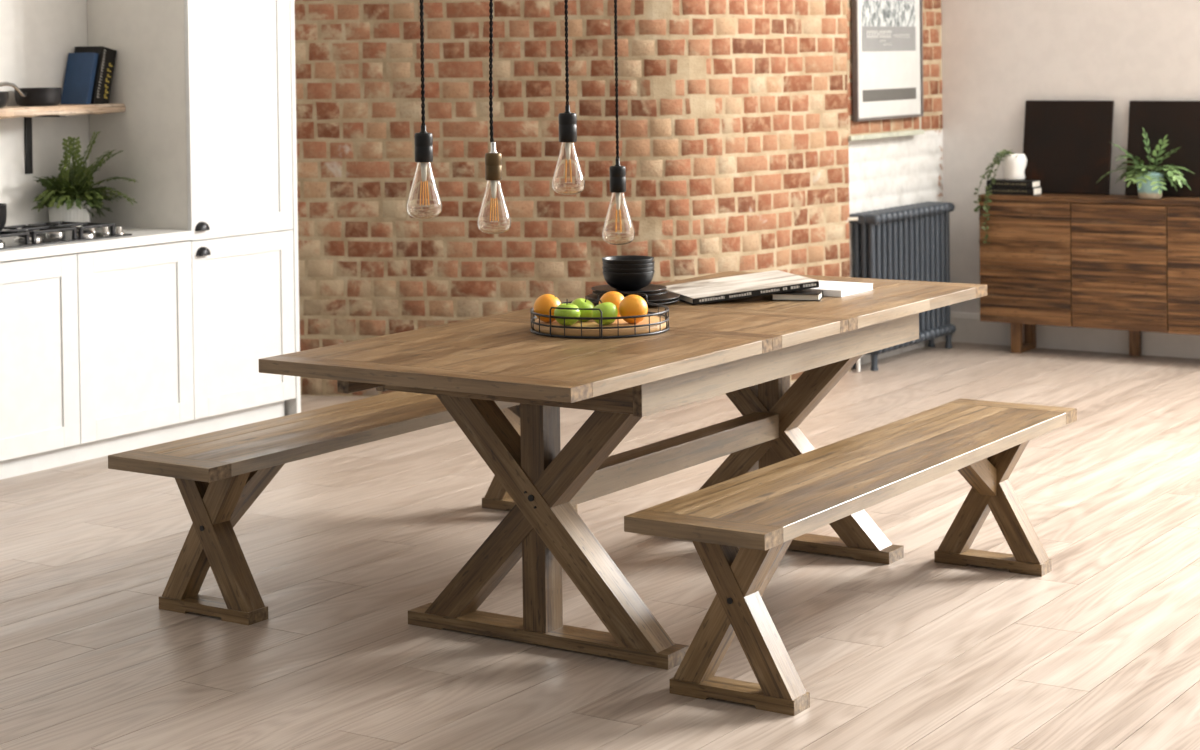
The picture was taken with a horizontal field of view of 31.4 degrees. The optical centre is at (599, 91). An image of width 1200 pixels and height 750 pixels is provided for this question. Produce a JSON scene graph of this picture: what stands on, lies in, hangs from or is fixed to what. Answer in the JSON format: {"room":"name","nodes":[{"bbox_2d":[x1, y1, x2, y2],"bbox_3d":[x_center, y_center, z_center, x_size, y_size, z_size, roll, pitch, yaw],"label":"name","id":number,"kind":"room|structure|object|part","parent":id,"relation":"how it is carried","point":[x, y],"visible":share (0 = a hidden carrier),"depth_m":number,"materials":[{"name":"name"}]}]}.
{"room":"dining room","nodes":[
{"label":"dining room","id":0,"kind":"room"},
{"bbox_2d":[0,0,89,230],"bbox_3d":[-3.972,-0.641,6.095,0.180,4.200,8.800,0,1,33],"label":"wall","id":1,"kind":"structure","parent":0,"point":[37,37],"depth_m":8.53,"materials":[{"name":"paint"}]},
{"bbox_2d":[0,103,125,173],"bbox_3d":[-2.497,0.205,7.955,0.226,0.272,1.788,0,1,33],"label":"wall shelf","id":2,"kind":"object","parent":1,"relation":"attached to","point":[61,110],"visible":0.94,"depth_m":8.44,"materials":[{"name":"brown wood"}]},
{"bbox_2d":[0,91,8,107],"bbox_3d":[-2.422,0.022,8.000,0.244,0.088,0.448,0,1,33],"label":"frying pan","id":3,"kind":"object","parent":2,"relation":"on","point":[4,95],"visible":1,"depth_m":8.06,"materials":[{"name":"metal"}]},
{"bbox_2d":[0,82,61,105],"bbox_3d":[-2.265,0.009,8.290,0.189,0.099,0.406,0,1,33],"label":"saucepan","id":4,"kind":"object","parent":2,"relation":"on","point":[51,96],"visible":1,"depth_m":8.31,"materials":[{"name":"metal"}]},
{"bbox_3d":[-2.268,-0.006,8.187,0.018,0.064,0.236,0,1,18],"label":"pan handle","id":5,"kind":"part","parent":4,"relation":"part of","materials":[{"name":"metal"}]},
{"bbox_2d":[61,53,97,103],"bbox_3d":[-2.099,-0.051,8.608,0.150,0.211,0.069,0,1,33],"label":"book","id":6,"kind":"object","parent":2,"relation":"on","point":[79,78],"visible":0.96,"depth_m":8.59,"materials":[{"name":"blue paper"}]},
{"bbox_2d":[74,46,116,103],"bbox_3d":[-2.061,-0.058,8.652,0.159,0.250,0.133,0,1,33],"label":"cookbook","id":7,"kind":"object","parent":2,"relation":"on","point":[106,59],"visible":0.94,"depth_m":8.61,"materials":[{"name":"black paper"}]},
{"bbox_2d":[294,0,850,396],"bbox_3d":[-0.154,-0.759,9.518,2.750,4.200,0.659,-1,1,-10],"label":"wall","id":8,"kind":"structure","parent":0,"point":[733,118],"depth_m":9.40,"materials":[{"name":"red brick"}]},
{"bbox_2d":[0,341,1199,749],"bbox_3d":[0.406,1.437,5.119,8.639,0.030,11.900,0,1,33],"label":"floor","id":9,"kind":"structure","parent":0,"point":[1100,650],"depth_m":5.84,"materials":[{"name":"brown wood"}]},
{"bbox_2d":[0,254,79,460],"bbox_3d":[-2.346,0.968,7.872,0.568,0.720,0.598,0,1,33],"label":"base cabinet","id":10,"kind":"object","parent":9,"relation":"on","point":[40,403],"visible":1,"depth_m":7.81,"materials":[{"name":"white wood"}]},
{"bbox_2d":[73,240,193,443],"bbox_3d":[-2.015,0.953,8.373,0.568,0.720,0.596,0,1,33],"label":"base cabinet","id":11,"kind":"object","parent":9,"relation":"on","point":[135,319],"visible":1,"depth_m":8.21,"materials":[{"name":"white wood"}]},
{"bbox_2d":[0,226,193,261],"bbox_3d":[-2.342,0.589,7.863,0.586,0.036,1.788,0,1,33],"label":"countertop","id":12,"kind":"structure","parent":11,"relation":"on","point":[140,236],"depth_m":8.07,"materials":[{"name":"white stone"}]},
{"bbox_2d":[0,221,131,249],"bbox_3d":[-2.155,0.539,8.036,0.340,0.050,0.745,0,1,33],"label":"gas hob","id":13,"kind":"object","parent":12,"relation":"in","point":[60,232],"visible":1,"depth_m":8.08,"materials":[{"name":"silver metal"}]},
{"bbox_2d":[0,203,6,230],"bbox_3d":[-2.308,0.469,7.868,0.239,0.100,0.239,0,1,33],"label":"cooking pot","id":14,"kind":"object","parent":13,"relation":"on","point":[3,207],"visible":1,"depth_m":7.85,"materials":[{"name":"metal"}]},
{"bbox_3d":[-2.151,0.551,8.043,0.110,0.013,0.110,0,1,33],"label":"burner","id":15,"kind":"part","parent":13,"relation":"part of","materials":[{"name":"metal"}]},
{"bbox_3d":[-2.107,0.546,8.254,0.070,0.013,0.070,0,1,33],"label":"burner","id":16,"kind":"part","parent":13,"relation":"part of","materials":[{"name":"metal"}]},
{"bbox_3d":[-2.155,0.561,8.037,0.340,0.006,0.745,0,1,33],"label":"hob plate","id":17,"kind":"part","parent":13,"relation":"part of","materials":[{"name":"silver metal"}]},
{"bbox_3d":[-1.974,0.546,8.165,0.090,0.013,0.090,0,1,33],"label":"burner","id":18,"kind":"part","parent":13,"relation":"part of","materials":[{"name":"metal"}]},
{"bbox_3d":[-1.921,0.535,8.292,0.034,0.029,0.034,0,1,33],"label":"control knob","id":19,"kind":"part","parent":13,"relation":"part of","materials":[{"name":"metal"}]},
{"bbox_3d":[-1.858,0.535,8.250,0.034,0.029,0.034,0,1,33],"label":"control knob","id":20,"kind":"part","parent":13,"relation":"part of","materials":[{"name":"metal"}]},
{"bbox_2d":[31,131,137,230],"bbox_3d":[-2.075,0.355,8.525,0.412,0.397,0.334,-1,1,-31],"label":"potted fern","id":21,"kind":"object","parent":12,"relation":"on","point":[72,196],"visible":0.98,"depth_m":8.49,"materials":[{"name":"green plant"}]},
{"bbox_2d":[49,200,90,230],"bbox_3d":[-2.123,0.492,8.556,0.167,0.123,0.167,0,1,33],"label":"pot","id":22,"kind":"object","parent":21,"relation":"attached to","point":[74,214],"depth_m":8.49,"materials":[{"name":"white ceramic"}]},
{"bbox_2d":[0,401,284,479],"bbox_3d":[-1.990,1.359,8.004,0.018,0.073,2.375,0,1,33],"label":"plinth","id":23,"kind":"object","parent":9,"relation":"on","point":[41,461],"visible":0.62,"depth_m":8.28,"materials":[{"name":"white wood"}]},
{"bbox_2d":[87,0,300,419],"bbox_3d":[-1.675,0.194,8.863,0.595,2.360,0.626,0,1,33],"label":"tall cabinet","id":24,"kind":"object","parent":9,"relation":"on","point":[206,130],"visible":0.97,"depth_m":8.66,"materials":[{"name":"white wood"}]},
{"bbox_3d":[-1.578,0.536,8.496,0.027,0.036,0.066,0,1,33],"label":"handle","id":25,"kind":"part","parent":24,"relation":"part of","materials":[{"name":"metal"}]},
{"bbox_3d":[-1.575,0.636,8.500,0.027,0.036,0.066,0,1,33],"label":"handle","id":26,"kind":"part","parent":24,"relation":"part of","materials":[{"name":"metal"}]},
{"bbox_3d":[-1.471,-0.195,8.700,0.020,1.560,0.599,0,1,33],"label":"door","id":27,"kind":"part","parent":24,"relation":"part of","materials":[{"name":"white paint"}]},
{"bbox_3d":[-1.456,0.942,8.723,0.020,0.708,0.599,0,1,33],"label":"door","id":28,"kind":"part","parent":24,"relation":"part of","materials":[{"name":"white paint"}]},
{"bbox_3d":[-1.520,0.187,9.121,0.570,2.360,0.024,0,1,33],"label":"panel","id":29,"kind":"part","parent":24,"relation":"part of","materials":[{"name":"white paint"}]},
{"bbox_2d":[108,391,577,625],"bbox_3d":[-0.649,1.184,6.451,0.371,0.450,1.892,0,1,33],"label":"bench","id":30,"kind":"object","parent":9,"relation":"on","point":[218,475],"visible":0.59,"depth_m":5.85,"materials":[{"name":"brown wood"}]},
{"bbox_3d":[-1.075,1.203,5.838,0.288,0.380,0.066,0,1,33],"label":"leg","id":31,"kind":"part","parent":30,"relation":"part of","materials":[{"name":"brown wood"}]},
{"bbox_3d":[-1.046,1.203,5.818,0.288,0.380,0.068,0,1,33],"label":"leg","id":32,"kind":"part","parent":30,"relation":"part of","materials":[{"name":"brown wood"}]},
{"bbox_3d":[-0.651,0.977,6.447,0.371,0.036,1.892,0,1,33],"label":"seat","id":33,"kind":"part","parent":30,"relation":"part of","materials":[{"name":"brown wood"}]},
{"bbox_3d":[-0.252,1.167,7.083,0.288,0.380,0.066,0,1,33],"label":"leg","id":34,"kind":"part","parent":30,"relation":"part of","materials":[{"name":"brown wood"}]},
{"bbox_3d":[-0.222,1.167,7.065,0.288,0.380,0.068,0,1,33],"label":"leg","id":35,"kind":"part","parent":30,"relation":"part of","materials":[{"name":"brown wood"}]},
{"bbox_2d":[259,271,986,669],"bbox_3d":[0.192,1.022,6.028,0.939,0.771,2.335,0,1,33],"label":"dining table","id":36,"kind":"object","parent":9,"relation":"on","point":[747,350],"visible":0.77,"depth_m":5.51,"materials":[{"name":"brown wood"}]},
{"bbox_3d":[-0.462,0.721,5.681,0.037,0.067,0.685,0,1,33],"label":"slide rail","id":37,"kind":"part","parent":36,"relation":"part of","materials":[{"name":"brown wood"}]},
{"bbox_3d":[-0.199,0.670,5.437,0.939,0.034,0.934,0,1,33],"label":"tabletop panel","id":38,"kind":"part","parent":36,"relation":"part of","materials":[{"name":"brown wood"}]},
{"bbox_3d":[-0.152,1.036,5.509,0.072,0.700,0.076,0,1,33],"label":"leg post","id":39,"kind":"part","parent":36,"relation":"part of","materials":[{"name":"brown wood"}]},
{"bbox_2d":[530,292,669,338],"bbox_3d":[-0.001,0.603,5.776,0.376,0.080,0.384,0,1,33],"label":"fruit tray","id":40,"kind":"object","parent":36,"relation":"on","point":[652,324],"visible":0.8,"depth_m":5.64,"materials":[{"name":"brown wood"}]},
{"bbox_2d":[534,294,560,321],"bbox_3d":[-0.140,0.583,5.747,0.077,0.076,0.078,-1,1,-31],"label":"orange","id":41,"kind":"object","parent":40,"relation":"in","point":[542,305],"visible":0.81,"depth_m":5.72,"materials":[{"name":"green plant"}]},
{"bbox_2d":[554,299,579,324],"bbox_3d":[-0.087,0.586,5.677,0.070,0.068,0.070,0,1,33],"label":"apple","id":42,"kind":"object","parent":40,"relation":"in","point":[557,312],"visible":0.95,"depth_m":5.65,"materials":[{"name":"food"}]},
{"bbox_3d":[-0.066,0.607,5.605,0.149,0.078,0.018,0,1,21],"label":"handle","id":43,"kind":"part","parent":40,"relation":"part of","materials":[{"name":"metal"}]},
{"bbox_2d":[571,296,594,321],"bbox_3d":[-0.047,0.586,5.761,0.070,0.070,0.069,-2,1,-35],"label":"apple","id":44,"kind":"object","parent":40,"relation":"in","point":[580,302],"visible":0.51,"depth_m":5.74,"materials":[{"name":"food"}]},
{"bbox_2d":[592,300,617,324],"bbox_3d":[0.013,0.588,5.675,0.070,0.068,0.069,-1,1,-27],"label":"apple","id":45,"kind":"object","parent":40,"relation":"in","point":[608,309],"visible":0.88,"depth_m":5.65,"materials":[{"name":"food"}]},
{"bbox_2d":[599,291,624,316],"bbox_3d":[0.034,0.580,5.794,0.077,0.077,0.077,-1,1,-31],"label":"orange","id":46,"kind":"object","parent":40,"relation":"in","point":[614,297],"visible":0.53,"depth_m":5.77,"materials":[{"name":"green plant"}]},
{"bbox_3d":[0.065,0.598,5.946,0.149,0.078,0.018,0,1,21],"label":"handle","id":47,"kind":"part","parent":40,"relation":"part of","materials":[{"name":"metal"}]},
{"bbox_2d":[619,295,647,323],"bbox_3d":[0.089,0.581,5.702,0.078,0.078,0.076,-1,1,-12],"label":"orange","id":48,"kind":"object","parent":40,"relation":"in","point":[631,305],"visible":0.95,"depth_m":5.68,"materials":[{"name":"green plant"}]},
{"bbox_2d":[587,298,678,305],"bbox_3d":[0.096,0.624,6.359,0.280,0.012,0.280,0,1,33],"label":"plate","id":49,"kind":"object","parent":36,"relation":"on","point":[675,299],"visible":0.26,"depth_m":6.33,"materials":[{"name":"black ceramic"}]},
{"bbox_2d":[587,292,679,301],"bbox_3d":[0.099,0.614,6.360,0.280,0.012,0.280,0,1,33],"label":"plate","id":50,"kind":"object","parent":49,"relation":"on","point":[669,295],"visible":0.32,"depth_m":6.36,"materials":[{"name":"black ceramic"}]},
{"bbox_2d":[592,289,667,296],"bbox_3d":[0.090,0.603,6.380,0.226,0.012,0.226,0,1,33],"label":"plate","id":51,"kind":"object","parent":50,"relation":"on","point":[664,290],"visible":0.34,"depth_m":6.36,"materials":[{"name":"black ceramic"}]},
{"bbox_2d":[591,284,666,293],"bbox_3d":[0.087,0.592,6.379,0.226,0.012,0.226,0,1,33],"label":"plate","id":52,"kind":"object","parent":51,"relation":"on","point":[651,287],"visible":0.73,"depth_m":6.39,"materials":[{"name":"black ceramic"}]},
{"bbox_2d":[602,270,654,290],"bbox_3d":[0.086,0.564,6.385,0.157,0.056,0.157,0,1,33],"label":"bowl","id":53,"kind":"object","parent":52,"relation":"on","point":[619,281],"visible":0.89,"depth_m":6.33,"materials":[{"name":"black ceramic"}]},
{"bbox_2d":[602,266,654,272],"bbox_3d":[0.085,0.551,6.386,0.157,0.056,0.157,0,1,33],"label":"bowl","id":54,"kind":"object","parent":53,"relation":"on","point":[609,270],"visible":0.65,"depth_m":6.32,"materials":[{"name":"black ceramic"}]},
{"bbox_2d":[602,261,654,268],"bbox_3d":[0.086,0.538,6.384,0.157,0.056,0.157,0,1,33],"label":"bowl","id":55,"kind":"object","parent":54,"relation":"on","point":[613,266],"visible":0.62,"depth_m":6.32,"materials":[{"name":"black ceramic"}]},
{"bbox_2d":[602,255,653,264],"bbox_3d":[0.084,0.525,6.384,0.157,0.056,0.157,0,1,33],"label":"bowl","id":56,"kind":"object","parent":55,"relation":"on","point":[622,259],"visible":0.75,"depth_m":6.35,"materials":[{"name":"black ceramic"}]},
{"bbox_2d":[665,270,818,304],"bbox_3d":[0.417,0.596,6.507,0.404,0.055,0.331,-1,1,-17],"label":"book","id":57,"kind":"object","parent":36,"relation":"on","point":[776,281],"visible":0.94,"depth_m":6.42,"materials":[{"name":"beige paper"}]},
{"bbox_3d":[0.535,1.006,6.548,0.072,0.700,0.076,0,1,33],"label":"leg post","id":58,"kind":"part","parent":36,"relation":"part of","materials":[{"name":"brown wood"}]},
{"bbox_3d":[0.565,0.637,6.594,0.939,0.035,0.962,0,1,33],"label":"tabletop panel","id":59,"kind":"part","parent":36,"relation":"part of","materials":[{"name":"brown wood"}]},
{"bbox_2d":[771,290,822,300],"bbox_3d":[0.593,0.612,6.416,0.145,0.021,0.105,-1,1,11],"label":"book","id":60,"kind":"object","parent":36,"relation":"on","point":[799,295],"visible":0.84,"depth_m":6.37,"materials":[{"name":"white paper"}]},
{"bbox_2d":[804,280,872,296],"bbox_3d":[0.675,0.608,6.613,0.272,0.020,0.217,0,1,33],"label":"book","id":61,"kind":"object","parent":36,"relation":"on","point":[830,288],"visible":0.48,"depth_m":6.54,"materials":[{"name":"white paper"}]},
{"bbox_2d":[624,398,1076,715],"bbox_3d":[0.734,1.183,5.620,0.371,0.450,1.892,0,1,33],"label":"bench","id":62,"kind":"object","parent":9,"relation":"on","point":[760,512],"visible":1,"depth_m":5.20,"materials":[{"name":"brown wood"}]},
{"bbox_3d":[0.308,1.202,5.007,0.288,0.380,0.066,0,1,33],"label":"leg","id":63,"kind":"part","parent":62,"relation":"part of","materials":[{"name":"brown wood"}]},
{"bbox_3d":[0.336,1.202,4.986,0.288,0.380,0.068,0,1,33],"label":"leg","id":64,"kind":"part","parent":62,"relation":"part of","materials":[{"name":"brown wood"}]},
{"bbox_3d":[0.732,0.976,5.616,0.371,0.036,1.892,0,1,33],"label":"seat","id":65,"kind":"part","parent":62,"relation":"part of","materials":[{"name":"brown wood"}]},
{"bbox_3d":[1.131,1.166,6.252,0.288,0.380,0.066,0,1,33],"label":"leg","id":66,"kind":"part","parent":62,"relation":"part of","materials":[{"name":"brown wood"}]},
{"bbox_3d":[1.161,1.166,6.234,0.288,0.380,0.068,0,1,33],"label":"leg","id":67,"kind":"part","parent":62,"relation":"part of","materials":[{"name":"brown wood"}]},
{"bbox_2d":[846,202,955,371],"bbox_3d":[1.464,0.934,10.388,0.175,0.736,0.952,0,1,33],"label":"radiator","id":68,"kind":"object","parent":9,"relation":"on","point":[911,242],"visible":0.67,"depth_m":10.37,"materials":[{"name":"metal"}]},
{"bbox_2d":[979,193,1199,355],"bbox_3d":[2.748,0.899,10.191,1.900,0.782,0.268,0,1,33],"label":"sideboard","id":69,"kind":"object","parent":9,"relation":"on","point":[1131,263],"visible":0.94,"depth_m":10.29,"materials":[{"name":"brown wood"}]},
{"bbox_2d":[985,187,1040,195],"bbox_3d":[2.049,0.490,10.577,0.253,0.037,0.111,0,1,33],"label":"book","id":70,"kind":"object","parent":69,"relation":"on","point":[995,190],"visible":0.91,"depth_m":10.53,"materials":[{"name":"black paper"}]},
{"bbox_2d":[986,179,1039,187],"bbox_3d":[2.048,0.455,10.576,0.242,0.033,0.105,0,1,33],"label":"book","id":71,"kind":"object","parent":70,"relation":"on","point":[999,182],"visible":0.96,"depth_m":10.53,"materials":[{"name":"black paper"}]},
{"bbox_2d":[973,149,1026,243],"bbox_3d":[1.988,0.521,10.562,0.254,0.465,0.129,-1,1,-13],"label":"trailing plant","id":72,"kind":"object","parent":71,"relation":"on","point":[1014,164],"visible":1,"depth_m":10.54,"materials":[{"name":"green plant"}]},
{"bbox_3d":[2.054,0.373,10.575,0.116,0.130,0.120,0,1,33],"label":"planter","id":73,"kind":"part","parent":72,"relation":"part of","materials":[{"name":"white ceramic"}]},
{"bbox_3d":[2.109,1.215,10.636,0.050,0.149,0.210,0,1,33],"label":"leg frame","id":74,"kind":"part","parent":69,"relation":"part of","materials":[{"name":"brown wood"}]},
{"bbox_3d":[2.086,0.839,10.479,0.474,0.603,0.022,0,1,33],"label":"door","id":75,"kind":"part","parent":69,"relation":"part of","materials":[{"name":"brown wood"}]},
{"bbox_2d":[1023,100,1113,194],"bbox_3d":[2.311,0.275,10.569,0.454,0.458,0.093,0,1,33],"label":"art panel","id":76,"kind":"object","parent":69,"relation":"on","point":[1067,147],"visible":0.8,"depth_m":10.55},
{"bbox_3d":[2.484,0.841,10.217,0.470,0.599,0.022,0,1,33],"label":"door","id":77,"kind":"part","parent":69,"relation":"part of","materials":[{"name":"brown wood"}]},
{"bbox_3d":[2.610,1.213,10.413,0.050,0.149,0.040,0,1,33],"label":"leg frame","id":78,"kind":"part","parent":69,"relation":"part of","materials":[{"name":"brown wood"}]},
{"bbox_2d":[1099,127,1194,198],"bbox_3d":[2.591,0.340,10.178,0.442,0.340,0.285,0,1,33],"label":"potted plant","id":79,"kind":"object","parent":69,"relation":"on","point":[1149,184],"visible":1,"depth_m":10.15,"materials":[{"name":"green plant"}]},
{"bbox_3d":[2.629,0.448,10.202,0.132,0.122,0.132,0,1,33],"label":"pot","id":80,"kind":"part","parent":79,"relation":"part of","materials":[{"name":"teal ceramic"}]},
{"bbox_2d":[1125,101,1199,196],"bbox_3d":[2.768,0.275,10.267,0.475,0.458,0.093,0,1,33],"label":"art panel","id":81,"kind":"object","parent":69,"relation":"on","point":[1180,120],"visible":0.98,"depth_m":10.28,"materials":[{"name":"black"}]},
{"bbox_3d":[2.879,0.840,9.955,0.470,0.603,0.022,0,1,33],"label":"door","id":82,"kind":"part","parent":69,"relation":"part of","materials":[{"name":"brown wood"}]},
{"bbox_2d":[849,0,944,367],"bbox_3d":[1.390,-0.800,10.544,0.125,4.200,1.140,0,1,33],"label":"wall","id":83,"kind":"structure","parent":0,"point":[888,172],"depth_m":10.69,"materials":[{"name":"brick"}]},
{"bbox_2d":[846,0,919,135],"bbox_3d":[1.329,-1.347,10.339,0.085,3.095,0.787,0,1,33],"label":"wall panel","id":84,"kind":"object","parent":83,"relation":"attached to","point":[912,123],"visible":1,"depth_m":10.13,"materials":[{"name":"red brick"}]},
{"bbox_2d":[852,0,923,121],"bbox_3d":[1.393,-0.381,10.322,0.026,1.028,0.730,0,1,33],"label":"framed poster","id":85,"kind":"object","parent":84,"relation":"attached to","point":[887,35],"visible":1,"depth_m":10.30,"materials":[{"name":"paper"}]},
{"bbox_2d":[862,0,914,25],"bbox_3d":[1.396,-0.565,10.319,0.001,0.500,0.590,0,1,33],"label":"photograph","id":86,"kind":"object","parent":85,"relation":"on","point":[874,12],"depth_m":10.32},
{"bbox_2d":[848,129,923,140],"bbox_3d":[1.368,0.211,10.368,0.078,0.023,0.805,0,1,33],"label":"trim","id":87,"kind":"structure","parent":83,"relation":"attached to","point":[911,132],"depth_m":10.31,"materials":[{"name":"white paint"}]},
{"bbox_2d":[941,0,1199,340],"bbox_3d":[4.410,-0.815,9.327,6.600,4.200,0.160,0,1,33],"label":"wall","id":88,"kind":"structure","parent":0,"point":[998,56],"depth_m":10.72,"materials":[{"name":"white paint"}]},
{"bbox_2d":[950,312,1199,358],"bbox_3d":[4.470,1.212,9.238,6.400,0.150,0.018,0,1,33],"label":"baseboard","id":89,"kind":"structure","parent":88,"relation":"attached to","point":[969,327],"depth_m":10.61,"materials":[{"name":"paint"}]},
{"bbox_3d":[0.367,-2.827,5.023,8.600,0.100,11.900,0,1,33],"label":"ceiling","id":90,"kind":"structure","parent":0,"visible":0},
{"bbox_2d":[407,0,441,218],"bbox_3d":[-0.422,-1.235,4.872,0.096,3.055,0.096,0,1,33],"label":"pendant lamp","id":91,"kind":"object","parent":90,"relation":"hanging from","point":[424,200],"visible":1,"depth_m":4.88,"materials":[{"name":"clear glass"}]},
{"bbox_3d":[-0.423,-1.326,4.870,0.010,2.816,0.010,0,1,33],"label":"cord","id":92,"kind":"part","parent":91,"relation":"part of","materials":[{"name":"black fabric"}]},
{"bbox_3d":[-0.423,-1.326,4.870,0.010,2.816,0.010,0,1,33],"label":"cord","id":93,"kind":"part","parent":91,"relation":"part of","materials":[{"name":"black fabric"}]},
{"bbox_3d":[-0.403,0.227,4.901,0.082,0.131,0.082,0,1,33],"label":"bulb glass","id":94,"kind":"part","parent":91,"relation":"part of","materials":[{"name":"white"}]},
{"bbox_2d":[477,0,510,233],"bbox_3d":[-0.297,-1.211,5.180,0.111,3.118,0.103,0,1,33],"label":"pendant lamp","id":95,"kind":"object","parent":90,"relation":"hanging from","point":[494,216],"visible":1,"depth_m":5.19,"materials":[{"name":"clear glass"}]},
{"bbox_3d":[-0.295,-1.307,5.179,0.036,2.870,0.027,0,1,33],"label":"cord","id":96,"kind":"part","parent":95,"relation":"part of","materials":[{"name":"black fabric"}]},
{"bbox_3d":[-0.295,-1.307,5.179,0.036,2.870,0.027,0,1,33],"label":"cord","id":97,"kind":"part","parent":95,"relation":"part of","materials":[{"name":"black fabric"}]},
{"bbox_3d":[-0.258,0.282,5.211,0.083,0.132,0.083,0,1,33],"label":"bulb glass","id":98,"kind":"part","parent":95,"relation":"part of","materials":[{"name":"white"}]},
{"bbox_2d":[552,0,584,194],"bbox_3d":[-0.103,-1.254,5.622,0.096,3.055,0.096,0,1,33],"label":"pendant lamp","id":99,"kind":"object","parent":90,"relation":"hanging from","point":[568,178],"visible":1,"depth_m":5.63,"materials":[{"name":"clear glass"}]},
{"bbox_3d":[-0.104,-1.356,5.620,0.010,2.794,0.010,0,1,33],"label":"cord","id":100,"kind":"part","parent":99,"relation":"part of","materials":[{"name":"black fabric"}]},
{"bbox_3d":[-0.104,-1.356,5.620,0.010,2.794,0.010,0,1,33],"label":"cord","id":101,"kind":"part","parent":99,"relation":"part of","materials":[{"name":"black fabric"}]},
{"bbox_3d":[-0.084,0.204,5.651,0.088,0.140,0.088,0,1,33],"label":"bulb glass","id":102,"kind":"part","parent":99,"relation":"part of","materials":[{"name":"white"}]},
{"bbox_2d":[602,0,634,244],"bbox_3d":[0.033,-1.176,6.110,0.096,3.235,0.096,-1,1,-17],"label":"pendant lamp","id":103,"kind":"object","parent":90,"relation":"hanging from","point":[618,228],"visible":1,"depth_m":6.12,"materials":[{"name":"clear glass"}]},
{"bbox_3d":[0.031,-1.284,6.108,0.010,2.961,0.010,0,1,33],"label":"cord","id":104,"kind":"part","parent":103,"relation":"part of","materials":[{"name":"black fabric"}]},
{"bbox_3d":[0.031,-1.284,6.108,0.010,2.961,0.010,0,1,33],"label":"cord","id":105,"kind":"part","parent":103,"relation":"part of","materials":[{"name":"black fabric"}]},
{"bbox_3d":[0.053,0.365,6.141,0.095,0.152,0.095,0,1,33],"label":"bulb glass","id":106,"kind":"part","parent":103,"relation":"part of","materials":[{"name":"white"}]}
]}

